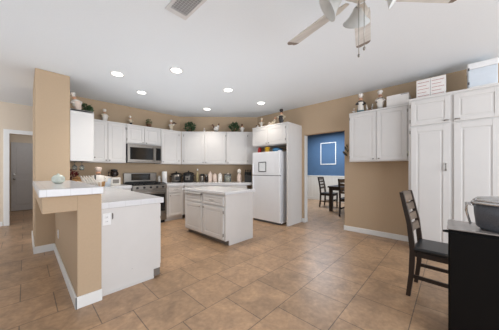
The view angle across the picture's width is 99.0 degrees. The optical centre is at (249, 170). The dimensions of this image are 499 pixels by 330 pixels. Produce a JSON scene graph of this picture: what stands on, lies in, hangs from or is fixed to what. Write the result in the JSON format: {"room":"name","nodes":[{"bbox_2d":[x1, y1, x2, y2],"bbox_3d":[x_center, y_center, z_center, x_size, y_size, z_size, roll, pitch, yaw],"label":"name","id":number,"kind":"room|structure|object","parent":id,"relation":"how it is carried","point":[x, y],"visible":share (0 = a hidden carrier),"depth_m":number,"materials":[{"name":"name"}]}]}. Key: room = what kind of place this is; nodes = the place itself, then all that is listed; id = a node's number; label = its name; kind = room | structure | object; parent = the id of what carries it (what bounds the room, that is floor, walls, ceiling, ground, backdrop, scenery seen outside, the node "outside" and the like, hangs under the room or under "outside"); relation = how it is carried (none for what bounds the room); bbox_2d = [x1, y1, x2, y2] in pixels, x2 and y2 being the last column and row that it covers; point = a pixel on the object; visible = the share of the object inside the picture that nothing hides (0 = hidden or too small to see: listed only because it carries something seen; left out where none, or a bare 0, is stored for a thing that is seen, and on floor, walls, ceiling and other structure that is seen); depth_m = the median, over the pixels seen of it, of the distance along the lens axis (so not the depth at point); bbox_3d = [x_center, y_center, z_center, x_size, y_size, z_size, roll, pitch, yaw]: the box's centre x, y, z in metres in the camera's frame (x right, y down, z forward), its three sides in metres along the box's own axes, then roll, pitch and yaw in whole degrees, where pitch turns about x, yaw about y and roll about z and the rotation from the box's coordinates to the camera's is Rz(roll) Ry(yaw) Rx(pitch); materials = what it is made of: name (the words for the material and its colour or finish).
{"room":"kitchen","nodes":[
{"label":"kitchen","id":0,"kind":"room"},
{"bbox_2d":[0,101,32,221],"bbox_3d":[-5.301,-0.145,4.961,0.120,2.750,8.900,0,0,43],"label":"wall","id":1,"kind":"structure","parent":0,"point":[13,116],"depth_m":4.80,"materials":[{"name":"beige paint"}]},
{"bbox_2d":[3,129,32,225],"bbox_3d":[-5.048,0.155,5.122,0.025,2.150,1.140,0,0,43],"label":"trim","id":2,"kind":"structure","parent":1,"relation":"attached to","point":[6,136],"depth_m":4.73,"materials":[{"name":"white paint"}]},
{"bbox_2d":[10,134,32,210],"bbox_3d":[-6.491,-0.145,7.194,0.120,2.750,4.500,0,0,43],"label":"wall","id":3,"kind":"structure","parent":0,"point":[13,138],"depth_m":6.49,"materials":[{"name":"beige paint"}]},
{"bbox_2d":[11,142,32,210],"bbox_3d":[-6.793,0.182,6.674,0.136,2.065,0.910,0,0,43],"label":"door","id":4,"kind":"structure","parent":3,"relation":"in","point":[21,153],"depth_m":6.52,"materials":[{"name":"grey wood"}]},
{"bbox_2d":[33,68,69,246],"bbox_3d":[-3.475,-0.145,3.711,1.230,2.750,0.400,0,0,43],"label":"wall column","id":5,"kind":"structure","parent":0,"point":[51,90],"depth_m":3.27,"materials":[{"name":"beige paint"}]},
{"bbox_2d":[70,108,95,161],"bbox_3d":[-3.048,-0.583,3.827,0.760,0.845,0.349,0,0,43],"label":"upper cabinet","id":6,"kind":"object","parent":5,"relation":"attached to","point":[81,121],"visible":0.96,"depth_m":3.54,"materials":[{"name":"white paint"}]},
{"bbox_2d":[70,92,81,109],"bbox_3d":[-2.934,-1.154,3.600,0.124,0.319,0.192,0,0,18],"label":"chef figurine","id":7,"kind":"object","parent":6,"relation":"on","point":[76,104],"visible":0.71,"depth_m":3.57,"materials":[{"name":"white ceramic"}]},
{"bbox_2d":[81,103,93,111],"bbox_3d":[-2.951,-1.113,3.833,0.281,0.213,0.258,0,0,43],"label":"potted plant","id":8,"kind":"object","parent":6,"relation":"on","point":[90,108],"visible":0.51,"depth_m":3.81,"materials":[{"name":"green plant"}]},
{"bbox_2d":[34,189,100,296],"bbox_3d":[-2.289,0.725,2.585,2.040,1.010,0.408,0,0,43],"label":"wall","id":9,"kind":"structure","parent":0,"point":[77,217],"depth_m":1.97,"materials":[{"name":"beige paint"}]},
{"bbox_2d":[32,231,101,309],"bbox_3d":[-2.767,1.177,2.963,3.321,0.105,0.233,0,0,37],"label":"baseboard","id":10,"kind":"structure","parent":9,"relation":"attached to","point":[95,296],"depth_m":2.07,"materials":[{"name":"white paint"}]},
{"bbox_2d":[32,180,103,197],"bbox_3d":[-2.276,0.186,2.563,2.080,0.063,0.435,0,0,43],"label":"bar","id":11,"kind":"object","parent":9,"relation":"on","point":[43,189],"visible":0.97,"depth_m":1.94,"materials":[{"name":"white tile"}]},
{"bbox_2d":[51,173,64,183],"bbox_3d":[-2.251,0.098,2.509,0.124,0.125,0.124,0,0,43],"label":"glass bowl","id":12,"kind":"object","parent":11,"relation":"on","point":[57,179],"visible":0.99,"depth_m":2.47,"materials":[{"name":"white glass"}]},
{"bbox_2d":[70,95,179,183],"bbox_3d":[-2.876,-0.145,5.149,0.120,2.750,2.510,0,0,43],"label":"wall","id":13,"kind":"structure","parent":0,"point":[116,113],"depth_m":5.05,"materials":[{"name":"beige paint"}]},
{"bbox_2d":[84,119,125,162],"bbox_3d":[-3.080,-0.603,4.567,0.380,0.875,0.695,0,0,43],"label":"upper cabinet","id":14,"kind":"object","parent":13,"relation":"attached to","point":[109,136],"visible":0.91,"depth_m":4.48,"materials":[{"name":"white paint"}]},
{"bbox_2d":[100,109,108,120],"bbox_3d":[-3.089,-1.179,4.546,0.129,0.275,0.130,0,0,-10],"label":"chef figurine","id":15,"kind":"object","parent":14,"relation":"on","point":[104,115],"visible":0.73,"depth_m":4.52,"materials":[{"name":"beige ceramic"}]},
{"bbox_2d":[126,124,160,145],"bbox_3d":[-2.574,-0.821,5.100,0.380,0.438,0.765,0,0,43],"label":"upper cabinet","id":16,"kind":"object","parent":13,"relation":"attached to","point":[135,134],"visible":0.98,"depth_m":4.96,"materials":[{"name":"white paint"}]},
{"bbox_2d":[126,143,160,163],"bbox_3d":[-2.549,-0.389,5.076,0.444,0.418,0.750,0,0,43],"label":"microwave","id":17,"kind":"object","parent":16,"relation":"attached to","point":[135,153],"visible":0.97,"depth_m":4.91,"materials":[{"name":"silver metal"}]},
{"bbox_2d":[146,119,151,126],"bbox_3d":[-2.470,-1.155,5.218,0.156,0.228,0.164,0,0,-1],"label":"potted plant","id":18,"kind":"object","parent":16,"relation":"on","point":[150,121],"visible":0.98,"depth_m":5.19,"materials":[{"name":"plant"}]},
{"bbox_2d":[155,129,180,164],"bbox_3d":[-2.118,-0.603,5.581,0.380,0.875,0.550,0,0,43],"label":"upper cabinet","id":19,"kind":"object","parent":13,"relation":"attached to","point":[170,140],"visible":0.94,"depth_m":5.45,"materials":[{"name":"white paint"}]},
{"bbox_2d":[168,120,176,129],"bbox_3d":[-2.034,-1.191,5.637,0.199,0.300,0.125,0,0,-9],"label":"chef figurine","id":20,"kind":"object","parent":19,"relation":"on","point":[171,124],"visible":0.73,"depth_m":5.61,"materials":[{"name":"white ceramic"}]},
{"bbox_2d":[180,117,256,188],"bbox_3d":[-0.875,-0.145,6.149,2.362,2.750,0.205,0,0,-2],"label":"wall","id":21,"kind":"structure","parent":0,"point":[248,123],"depth_m":6.05,"materials":[{"name":"beige paint"}]},
{"bbox_2d":[181,131,226,164],"bbox_3d":[-1.226,-0.603,5.828,1.190,0.875,0.352,0,0,-2],"label":"upper cabinet","id":22,"kind":"object","parent":21,"relation":"attached to","point":[197,148],"visible":0.98,"depth_m":5.69,"materials":[{"name":"white paint"}]},
{"bbox_2d":[183,122,195,131],"bbox_3d":[-1.623,-1.183,5.804,0.318,0.317,0.344,0,0,7],"label":"potted plant","id":23,"kind":"object","parent":22,"relation":"on","point":[190,124],"visible":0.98,"depth_m":5.75,"materials":[{"name":"green plant"}]},
{"bbox_2d":[212,123,219,131],"bbox_3d":[-0.919,-1.166,5.826,0.235,0.250,0.120,0,0,-1],"label":"rooster figurine","id":24,"kind":"object","parent":22,"relation":"on","point":[216,128],"visible":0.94,"depth_m":5.79,"materials":[{"name":"ceramic"}]},
{"bbox_2d":[226,132,257,164],"bbox_3d":[-0.176,-0.603,5.856,0.900,0.875,0.352,0,0,-2],"label":"upper cabinet","id":25,"kind":"object","parent":21,"relation":"attached to","point":[240,149],"visible":0.94,"depth_m":5.71,"materials":[{"name":"white paint"}]},
{"bbox_2d":[228,122,239,131],"bbox_3d":[-0.417,-1.176,5.808,0.326,0.313,0.326,0,0,-8],"label":"potted plant","id":26,"kind":"object","parent":25,"relation":"on","point":[235,125],"visible":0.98,"depth_m":5.76,"materials":[{"name":"green plant"}]},
{"bbox_2d":[0,199,447,329],"bbox_3d":[-0.455,1.280,3.878,14.400,0.100,14.000,0,0,43],"label":"floor","id":27,"kind":"structure","parent":0,"point":[314,274],"depth_m":2.24,"materials":[{"name":"tile"}]},
{"bbox_2d":[101,203,160,296],"bbox_3d":[-2.116,0.804,3.146,2.460,0.851,0.635,0,0,43],"label":"base cabinet","id":28,"kind":"object","parent":27,"relation":"on","point":[131,245],"visible":0.48,"depth_m":2.26,"materials":[{"name":"white paint"}]},
{"bbox_2d":[102,213,110,225],"bbox_3d":[-1.411,0.482,2.105,0.010,0.116,0.074,0,0,43],"label":"outlet plate","id":29,"kind":"object","parent":28,"relation":"attached to","point":[106,218],"visible":1,"depth_m":2.10,"materials":[{"name":"white plastic"}]},
{"bbox_2d":[101,184,163,208],"bbox_3d":[-2.197,0.346,3.511,3.110,0.062,1.055,0,0,43],"label":"countertop","id":30,"kind":"structure","parent":28,"relation":"on","point":[114,196],"depth_m":2.48,"materials":[{"name":"white tile"}]},
{"bbox_2d":[70,169,78,179],"bbox_3d":[-3.315,0.137,3.944,0.252,0.354,0.250,0,0,-12],"label":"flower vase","id":31,"kind":"object","parent":30,"relation":"on","point":[71,170],"visible":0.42,"depth_m":3.96,"materials":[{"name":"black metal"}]},
{"bbox_2d":[72,176,81,180],"bbox_3d":[-2.971,0.200,3.668,0.180,0.228,0.180,0,0,43],"label":"basket","id":32,"kind":"object","parent":30,"relation":"on","point":[76,178],"visible":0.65,"depth_m":3.62,"materials":[{"name":"beige wicker"}]},
{"bbox_2d":[93,167,107,186],"bbox_3d":[-2.798,0.124,3.969,0.253,0.380,0.253,0,0,-13],"label":"chef figurine","id":33,"kind":"object","parent":30,"relation":"on","point":[98,177],"visible":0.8,"depth_m":3.95,"materials":[{"name":"white ceramic"}]},
{"bbox_2d":[105,176,111,185],"bbox_3d":[-2.892,0.214,4.289,0.164,0.200,0.200,0,0,33],"label":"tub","id":34,"kind":"object","parent":30,"relation":"on","point":[108,183],"visible":0.41,"depth_m":4.27,"materials":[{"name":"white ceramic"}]},
{"bbox_2d":[108,169,120,184],"bbox_3d":[-2.949,0.141,4.616,0.184,0.345,0.224,0,0,39],"label":"coffee maker","id":35,"kind":"object","parent":30,"relation":"on","point":[115,180],"visible":0.9,"depth_m":4.57,"materials":[{"name":"white plastic"}]},
{"bbox_2d":[123,173,166,221],"bbox_3d":[-2.439,0.642,5.000,0.697,1.175,0.760,0,0,43],"label":"range","id":36,"kind":"object","parent":27,"relation":"on","point":[146,183],"visible":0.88,"depth_m":5.00,"materials":[{"name":"silver metal"}]},
{"bbox_2d":[126,183,164,185],"bbox_3d":[-2.442,0.322,5.003,0.550,0.014,0.760,0,0,44],"label":"cooktop","id":37,"kind":"object","parent":36,"relation":"in","point":[133,184],"depth_m":4.79,"materials":[{"name":"black metal"}]},
{"bbox_2d":[165,185,183,220],"bbox_3d":[-2.032,0.804,5.462,0.653,0.851,0.450,0,0,43],"label":"base cabinet","id":38,"kind":"object","parent":27,"relation":"on","point":[175,194],"visible":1,"depth_m":5.25,"materials":[{"name":"white paint"}]},
{"bbox_2d":[184,185,246,214],"bbox_3d":[-0.867,0.804,5.709,1.600,0.851,0.613,0,0,-2],"label":"base cabinet","id":39,"kind":"object","parent":27,"relation":"on","point":[232,186],"visible":0.14,"depth_m":5.45,"materials":[{"name":"white paint"}]},
{"bbox_2d":[165,182,251,185],"bbox_3d":[-1.005,0.346,5.720,2.861,0.062,0.905,0,0,-10],"label":"countertop","id":40,"kind":"structure","parent":39,"relation":"on","point":[168,183],"depth_m":5.43,"materials":[{"name":"white tile"}]},
{"bbox_2d":[162,170,167,182],"bbox_3d":[-2.165,0.154,5.418,0.150,0.320,0.150,0,0,43],"label":"paper towel roll","id":41,"kind":"object","parent":40,"relation":"on","point":[164,173],"visible":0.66,"depth_m":5.37,"materials":[{"name":"white paper"}]},
{"bbox_2d":[170,171,182,181],"bbox_3d":[-1.953,0.169,5.686,0.277,0.290,0.277,0,0,13],"label":"slow cooker","id":42,"kind":"object","parent":40,"relation":"on","point":[175,177],"visible":0.93,"depth_m":5.58,"materials":[{"name":"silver metal"}]},
{"bbox_2d":[182,171,194,181],"bbox_3d":[-1.635,0.159,5.715,0.287,0.310,0.287,0,0,39],"label":"slow cooker","id":43,"kind":"object","parent":40,"relation":"on","point":[188,176],"visible":0.94,"depth_m":5.60,"materials":[{"name":"black metal"}]},
{"bbox_2d":[200,174,203,181],"bbox_3d":[-1.283,0.202,5.767,0.105,0.225,0.108,0,0,43],"label":"spice jar","id":44,"kind":"object","parent":40,"relation":"on","point":[201,175],"visible":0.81,"depth_m":5.72,"materials":[{"name":"silver metal"}]},
{"bbox_2d":[208,171,211,181],"bbox_3d":[-1.071,0.169,5.801,0.110,0.290,0.112,0,0,43],"label":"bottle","id":45,"kind":"object","parent":40,"relation":"on","point":[209,173],"visible":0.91,"depth_m":5.76,"materials":[{"name":"plastic"}]},
{"bbox_2d":[213,173,216,181],"bbox_3d":[-0.944,0.194,5.804,0.108,0.240,0.110,0,0,43],"label":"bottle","id":46,"kind":"object","parent":40,"relation":"on","point":[214,174],"visible":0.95,"depth_m":5.76,"materials":[{"name":"plastic"}]},
{"bbox_2d":[218,173,221,181],"bbox_3d":[-0.803,0.189,5.808,0.118,0.250,0.120,0,0,43],"label":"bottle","id":47,"kind":"object","parent":40,"relation":"on","point":[219,174],"visible":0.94,"depth_m":5.76,"materials":[{"name":"white plastic"}]},
{"bbox_2d":[224,173,230,181],"bbox_3d":[-0.590,0.185,5.799,0.200,0.258,0.200,0,0,43],"label":"glass jar","id":48,"kind":"object","parent":40,"relation":"on","point":[227,177],"visible":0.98,"depth_m":5.72,"materials":[{"name":"clear glass"}]},
{"bbox_2d":[237,169,240,181],"bbox_3d":[-0.279,0.134,5.779,0.120,0.360,0.120,0,0,43],"label":"soap dispenser","id":49,"kind":"object","parent":40,"relation":"on","point":[239,170],"visible":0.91,"depth_m":5.74,"materials":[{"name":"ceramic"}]},
{"bbox_2d":[244,170,251,181],"bbox_3d":[-0.038,0.147,5.771,0.200,0.334,0.180,0,0,-2],"label":"knife block","id":50,"kind":"object","parent":40,"relation":"on","point":[248,175],"visible":0.98,"depth_m":5.72,"materials":[{"name":"black wood"}]},
{"bbox_2d":[184,190,252,245],"bbox_3d":[-0.634,0.811,4.074,1.252,0.838,0.703,0,0,43],"label":"base cabinet","id":51,"kind":"object","parent":27,"relation":"on","point":[225,219],"visible":0.96,"depth_m":3.69,"materials":[{"name":"white paint"}]},
{"bbox_2d":[183,186,254,194],"bbox_3d":[-0.616,0.367,4.090,1.325,0.045,0.715,0,0,43],"label":"countertop","id":52,"kind":"structure","parent":51,"relation":"on","point":[207,189],"depth_m":3.87,"materials":[{"name":"white tile"}]},
{"bbox_2d":[252,150,286,224],"bbox_3d":[0.577,0.388,5.235,0.830,1.685,0.650,0,0,43],"label":"refrigerator","id":53,"kind":"object","parent":27,"relation":"on","point":[270,186],"visible":0.89,"depth_m":4.93,"materials":[{"name":"white metal"}]},
{"bbox_2d":[258,162,265,171],"bbox_3d":[0.305,-0.087,5.075,0.235,0.235,0.011,0,0,43],"label":"whiteboard","id":54,"kind":"object","parent":53,"relation":"attached to","point":[261,165],"visible":1,"depth_m":5.08,"materials":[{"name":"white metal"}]},
{"bbox_2d":[272,147,286,150],"bbox_3d":[0.702,-0.494,5.041,0.344,0.110,0.200,0,0,43],"label":"bag","id":55,"kind":"object","parent":53,"relation":"on","point":[276,148],"visible":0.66,"depth_m":5.00,"materials":[{"name":"blue plastic"}]},
{"bbox_2d":[252,122,301,225],"bbox_3d":[0.647,0.080,5.229,1.060,2.299,0.640,0,0,43],"label":"tall cabinet","id":56,"kind":"object","parent":27,"relation":"on","point":[285,134],"visible":1,"depth_m":4.89,"materials":[{"name":"white paint"}]},
{"bbox_2d":[268,117,276,124],"bbox_3d":[0.538,-1.176,5.125,0.257,0.200,0.104,0,0,43],"label":"figurine","id":57,"kind":"object","parent":56,"relation":"on","point":[274,120],"visible":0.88,"depth_m":5.07,"materials":[{"name":"beige ceramic"}]},
{"bbox_2d":[277,109,285,122],"bbox_3d":[0.735,-1.251,4.934,0.160,0.360,0.170,0,0,-23],"label":"chef figurine","id":58,"kind":"object","parent":56,"relation":"on","point":[281,117],"visible":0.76,"depth_m":4.91,"materials":[{"name":"black ceramic"}]},
{"bbox_2d":[318,177,337,206],"bbox_3d":[2.645,0.725,7.209,0.557,1.011,0.412,0,0,43],"label":"dining chair","id":59,"kind":"object","parent":27,"relation":"on","point":[320,179],"visible":0.93,"depth_m":7.20,"materials":[{"name":"brown wood"}]},
{"bbox_2d":[328,185,344,210],"bbox_3d":[3.257,0.853,6.628,1.080,0.755,1.440,0,0,43],"label":"dining table","id":60,"kind":"object","parent":27,"relation":"on","point":[334,187],"visible":0.29,"depth_m":6.44,"materials":[{"name":"brown wood"}]},
{"bbox_2d":[338,179,344,216],"bbox_3d":[2.677,0.725,5.712,0.412,1.011,0.557,0,0,43],"label":"dining chair","id":61,"kind":"object","parent":27,"relation":"on","point":[340,181],"visible":0.34,"depth_m":5.67,"materials":[{"name":"brown wood"}]},
{"bbox_2d":[399,190,447,295],"bbox_3d":[1.839,0.725,2.086,0.412,1.011,0.557,0,0,-42],"label":"dining chair","id":62,"kind":"object","parent":27,"relation":"on","point":[431,250],"visible":0.75,"depth_m":2.09,"materials":[{"name":"brown wood"}]},
{"bbox_2d":[408,83,498,243],"bbox_3d":[2.951,0.068,3.114,0.960,2.325,0.534,0,0,43],"label":"pantry cabinet","id":63,"kind":"object","parent":27,"relation":"on","point":[454,135],"visible":0.81,"depth_m":2.95,"materials":[{"name":"white paint"}]},
{"bbox_2d":[416,74,445,97],"bbox_3d":[2.774,-1.238,3.253,0.335,0.285,0.222,0,0,43],"label":"box","id":64,"kind":"object","parent":63,"relation":"on","point":[434,85],"visible":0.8,"depth_m":3.17,"materials":[{"name":"white cardboard"}]},
{"bbox_2d":[466,57,498,88],"bbox_3d":[3.146,-1.268,2.887,0.280,0.345,0.272,0,0,43],"label":"tub","id":65,"kind":"object","parent":63,"relation":"on","point":[485,72],"visible":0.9,"depth_m":2.79,"materials":[{"name":"white plastic"}]},
{"bbox_2d":[443,219,498,329],"bbox_3d":[2.073,0.820,1.141,1.547,0.820,0.383,0,0,43],"label":"sideboard","id":66,"kind":"object","parent":27,"relation":"on","point":[473,251],"visible":1,"depth_m":1.43,"materials":[{"name":"black paint"}]},
{"bbox_2d":[465,196,498,232],"bbox_3d":[1.771,0.292,1.373,0.538,0.235,0.310,0,0,43],"label":"pan","id":67,"kind":"object","parent":66,"relation":"on","point":[486,208],"visible":1,"depth_m":1.43,"materials":[{"name":"grey metal"}]},
{"bbox_2d":[0,0,498,116],"bbox_3d":[-0.455,-1.570,3.878,14.400,0.100,14.000,0,0,43],"label":"ceiling","id":68,"kind":"structure","parent":0,"point":[241,46],"depth_m":2.65,"materials":[{"name":"paint"}]},
{"bbox_2d":[110,71,123,76],"bbox_3d":[-2.083,-1.516,3.355,0.196,0.007,0.196,0,0,43],"label":"recessed light","id":69,"kind":"object","parent":68,"relation":"in","point":[114,73],"visible":1,"depth_m":3.36,"materials":[{"name":"white paint"}]},
{"bbox_2d":[136,91,146,94],"bbox_3d":[-2.103,-1.516,4.147,0.196,0.007,0.196,0,0,43],"label":"recessed light","id":70,"kind":"object","parent":68,"relation":"in","point":[138,92],"visible":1,"depth_m":4.14,"materials":[{"name":"white paint"}]},
{"bbox_2d":[169,67,182,73],"bbox_3d":[-1.110,-1.516,3.232,0.196,0.007,0.196,0,0,43],"label":"recessed light","id":71,"kind":"object","parent":68,"relation":"in","point":[176,70],"visible":1,"depth_m":3.23,"materials":[{"name":"white paint"}]},
{"bbox_2d":[165,0,206,19],"bbox_3d":[-0.541,-1.514,1.899,0.480,0.012,0.210,0,0,43],"label":"ceiling vent","id":72,"kind":"object","parent":68,"relation":"in","point":[184,9],"visible":1,"depth_m":1.97,"materials":[{"name":"metal"}]},
{"bbox_2d":[223,88,232,91],"bbox_3d":[-0.402,-1.516,4.021,0.196,0.007,0.196,0,0,43],"label":"recessed light","id":73,"kind":"object","parent":68,"relation":"in","point":[224,89],"visible":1,"depth_m":4.03,"materials":[{"name":"white paint"}]},
{"bbox_2d":[287,0,455,57],"bbox_3d":[0.734,-1.138,1.399,1.333,0.765,1.330,0,0,43],"label":"ceiling fan","id":74,"kind":"object","parent":68,"relation":"hanging from","point":[359,20],"visible":1,"depth_m":1.54,"materials":[{"name":"white wood"}]},
{"bbox_2d":[307,131,344,201],"bbox_3d":[3.199,-0.145,8.699,6.935,2.750,0.175,0,0,43],"label":"wall","id":75,"kind":"structure","parent":0,"point":[332,173],"depth_m":8.72,"materials":[{"name":"blue paint"}]},
{"bbox_2d":[320,142,335,164],"bbox_3d":[3.187,-0.688,8.636,0.645,0.895,0.020,0,0,43],"label":"picture frame","id":76,"kind":"object","parent":75,"relation":"attached to","point":[328,142],"visible":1,"depth_m":8.64,"materials":[{"name":"white paint"}]},
{"bbox_2d":[257,63,498,235],"bbox_3d":[3.245,-0.145,3.289,8.220,2.750,0.120,0,0,43],"label":"wall","id":77,"kind":"structure","parent":0,"point":[372,189],"depth_m":4.14,"materials":[{"name":"beige paint"}]},
{"bbox_2d":[304,135,306,217],"bbox_3d":[1.349,0.150,5.089,0.010,1.960,0.132,0,0,43],"label":"trim","id":78,"kind":"structure","parent":77,"relation":"attached to","point":[305,137],"depth_m":5.06,"materials":[{"name":"white paint"}]},
{"bbox_2d":[344,225,407,241],"bbox_3d":[2.419,1.183,4.069,1.152,0.095,0.146,0,0,43],"label":"baseboard","id":79,"kind":"structure","parent":77,"relation":"attached to","point":[348,228],"depth_m":3.99,"materials":[{"name":"white paint"}]},
{"bbox_2d":[349,103,408,161],"bbox_3d":[2.316,-0.621,3.831,0.905,0.915,0.370,0,0,43],"label":"upper cabinet","id":80,"kind":"object","parent":77,"relation":"attached to","point":[380,134],"visible":0.96,"depth_m":3.68,"materials":[{"name":"white paint"}]},
{"bbox_2d":[355,93,365,111],"bbox_3d":[2.098,-1.266,4.020,0.181,0.375,0.137,0,0,29],"label":"figurine","id":81,"kind":"object","parent":80,"relation":"on","point":[360,103],"visible":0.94,"depth_m":3.98,"materials":[{"name":"ceramic"}]},
{"bbox_2d":[375,90,385,107],"bbox_3d":[2.324,-1.256,3.788,0.139,0.355,0.139,0,0,-20],"label":"chef figurine","id":82,"kind":"object","parent":80,"relation":"on","point":[379,101],"visible":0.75,"depth_m":3.76,"materials":[{"name":"white ceramic"}]},
{"bbox_2d":[387,92,410,106],"bbox_3d":[2.546,-1.174,3.635,0.310,0.190,0.242,0,0,43],"label":"box","id":83,"kind":"object","parent":80,"relation":"on","point":[403,98],"visible":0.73,"depth_m":3.54,"materials":[{"name":"white cardboard"}]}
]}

